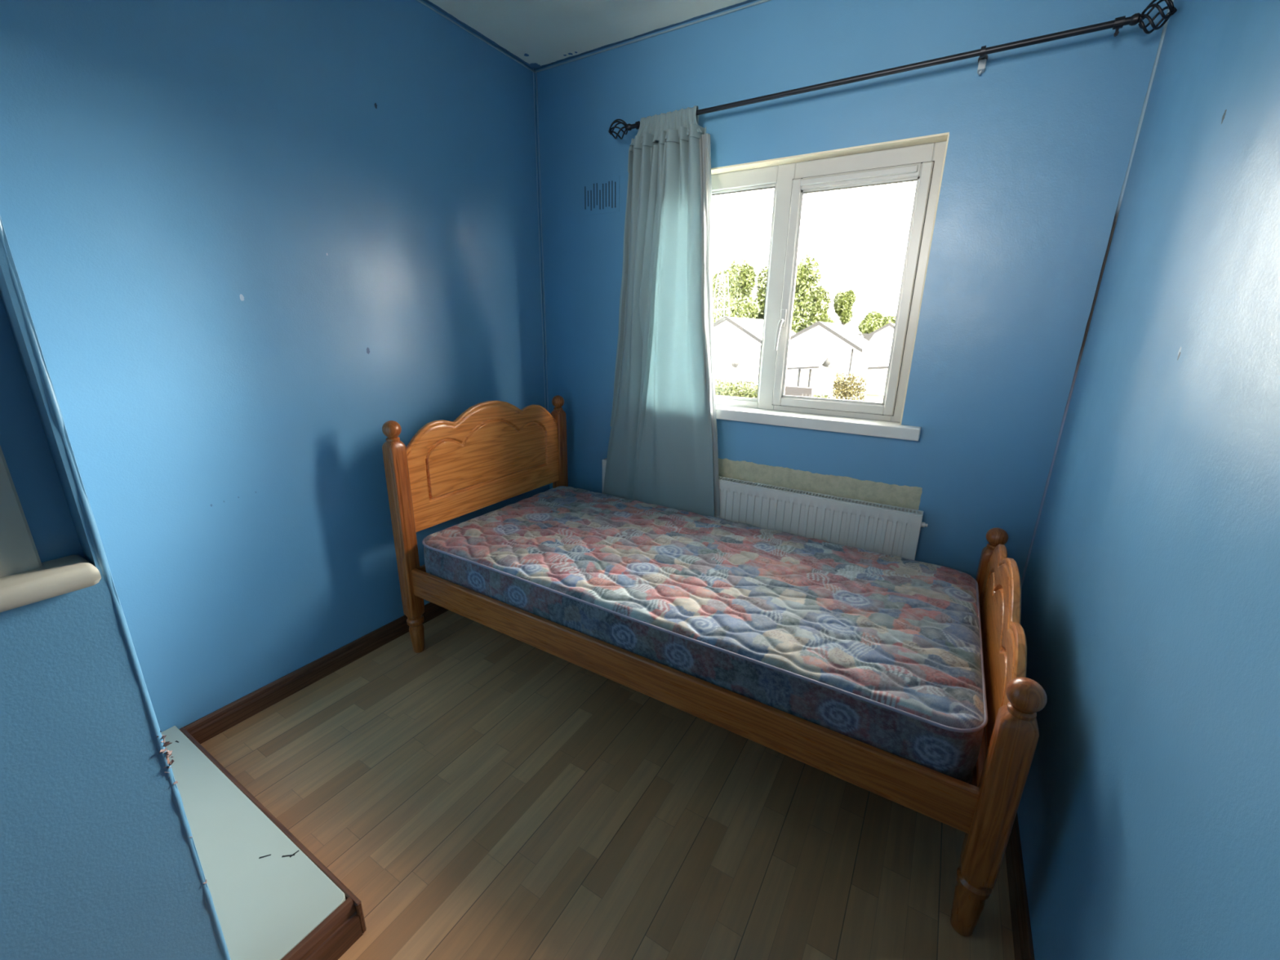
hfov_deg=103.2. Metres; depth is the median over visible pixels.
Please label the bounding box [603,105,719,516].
curtain
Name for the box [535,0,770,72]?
trim
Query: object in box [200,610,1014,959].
floor
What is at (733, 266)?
tree
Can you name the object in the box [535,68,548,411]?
trim
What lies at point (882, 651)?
mattress
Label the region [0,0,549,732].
wall
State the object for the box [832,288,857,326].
tree
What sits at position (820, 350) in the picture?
house
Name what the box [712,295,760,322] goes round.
tree
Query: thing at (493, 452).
bed
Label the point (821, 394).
hedge
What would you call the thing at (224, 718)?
baseboard
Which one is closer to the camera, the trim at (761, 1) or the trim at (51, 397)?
the trim at (51, 397)
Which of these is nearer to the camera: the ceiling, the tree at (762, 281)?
the ceiling
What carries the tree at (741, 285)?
on the ground
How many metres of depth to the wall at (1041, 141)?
1.79 m
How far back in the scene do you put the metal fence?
20.91 m
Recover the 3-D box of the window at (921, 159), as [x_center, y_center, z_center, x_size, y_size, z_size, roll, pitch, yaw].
[0.605,-0.775,2.194,1.244,1.018,0.392,11,19,30]
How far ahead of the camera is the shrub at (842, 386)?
24.06 m
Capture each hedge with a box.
[715,377,758,398]
[813,392,831,398]
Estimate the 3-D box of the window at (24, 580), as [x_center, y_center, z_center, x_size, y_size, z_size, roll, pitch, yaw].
[-0.970,-0.456,0.256,0.074,1.427,0.699,11,19,30]
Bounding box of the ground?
[863,394,884,402]
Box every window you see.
[0,445,101,612]
[711,132,949,440]
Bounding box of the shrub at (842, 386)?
[831,372,868,400]
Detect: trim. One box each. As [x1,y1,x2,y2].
[0,215,231,959]
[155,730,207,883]
[416,0,535,73]
[533,68,546,408]
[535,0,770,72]
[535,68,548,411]
[1020,0,1173,588]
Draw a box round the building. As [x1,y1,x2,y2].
[856,333,874,395]
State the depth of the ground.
32.74 m
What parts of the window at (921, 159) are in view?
handle, sill, sash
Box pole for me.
[608,0,1177,139]
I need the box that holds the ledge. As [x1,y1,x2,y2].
[160,725,366,959]
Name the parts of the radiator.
panel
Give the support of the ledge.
on the floor
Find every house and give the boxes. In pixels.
[713,315,795,382]
[786,320,877,400]
[862,322,894,395]
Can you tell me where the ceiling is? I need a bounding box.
[423,0,756,70]
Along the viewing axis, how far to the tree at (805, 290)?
56.90 m
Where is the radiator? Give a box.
[602,457,928,559]
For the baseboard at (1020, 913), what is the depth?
1.19 m
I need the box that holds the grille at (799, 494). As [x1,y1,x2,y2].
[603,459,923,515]
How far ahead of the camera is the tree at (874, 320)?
51.78 m
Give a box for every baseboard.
[183,602,448,743]
[1005,813,1035,959]
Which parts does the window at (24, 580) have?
sill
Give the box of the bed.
[382,395,1047,936]
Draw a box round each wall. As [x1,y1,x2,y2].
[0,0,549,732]
[0,217,223,959]
[534,0,1168,581]
[715,378,786,396]
[784,386,813,396]
[1017,0,1279,959]
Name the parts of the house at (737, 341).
satellite dish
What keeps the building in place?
on the ground
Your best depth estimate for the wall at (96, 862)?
0.74 m
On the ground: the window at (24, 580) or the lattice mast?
the lattice mast
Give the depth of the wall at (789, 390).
23.08 m
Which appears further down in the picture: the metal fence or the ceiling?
the metal fence
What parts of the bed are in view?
head post, rail, headboard, head post, rail, rail, foot post, foot post, footboard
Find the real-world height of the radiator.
0.670 m
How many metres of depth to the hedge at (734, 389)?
23.78 m
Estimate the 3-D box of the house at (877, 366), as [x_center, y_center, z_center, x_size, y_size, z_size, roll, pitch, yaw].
[17.612,-8.625,35.889,3.800,4.690,11.400,11,19,30]
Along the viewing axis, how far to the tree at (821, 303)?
58.76 m
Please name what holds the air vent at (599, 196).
in the wall at (1041, 141)
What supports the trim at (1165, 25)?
attached to the wall at (1041, 141)
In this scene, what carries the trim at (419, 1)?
attached to the wall at (248, 240)
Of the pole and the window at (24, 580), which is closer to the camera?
the window at (24, 580)
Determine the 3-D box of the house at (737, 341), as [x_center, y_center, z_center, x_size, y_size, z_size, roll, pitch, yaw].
[7.169,-7.959,32.841,5.300,4.790,9.550,11,19,30]
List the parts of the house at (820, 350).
satellite dish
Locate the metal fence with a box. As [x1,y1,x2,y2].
[802,394,879,402]
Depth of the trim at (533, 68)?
2.58 m
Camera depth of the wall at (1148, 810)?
0.84 m
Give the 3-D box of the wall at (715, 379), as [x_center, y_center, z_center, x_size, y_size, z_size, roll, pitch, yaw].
[5.831,-4.655,27.607,4.100,1.400,0.300,11,19,30]
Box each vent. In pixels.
[582,175,619,215]
[800,164,918,186]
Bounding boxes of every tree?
[712,257,755,297]
[712,262,758,305]
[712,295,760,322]
[753,265,768,319]
[791,253,822,333]
[802,284,835,328]
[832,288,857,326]
[857,310,896,333]
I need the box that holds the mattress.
[422,485,987,784]
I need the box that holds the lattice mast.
[712,222,729,323]

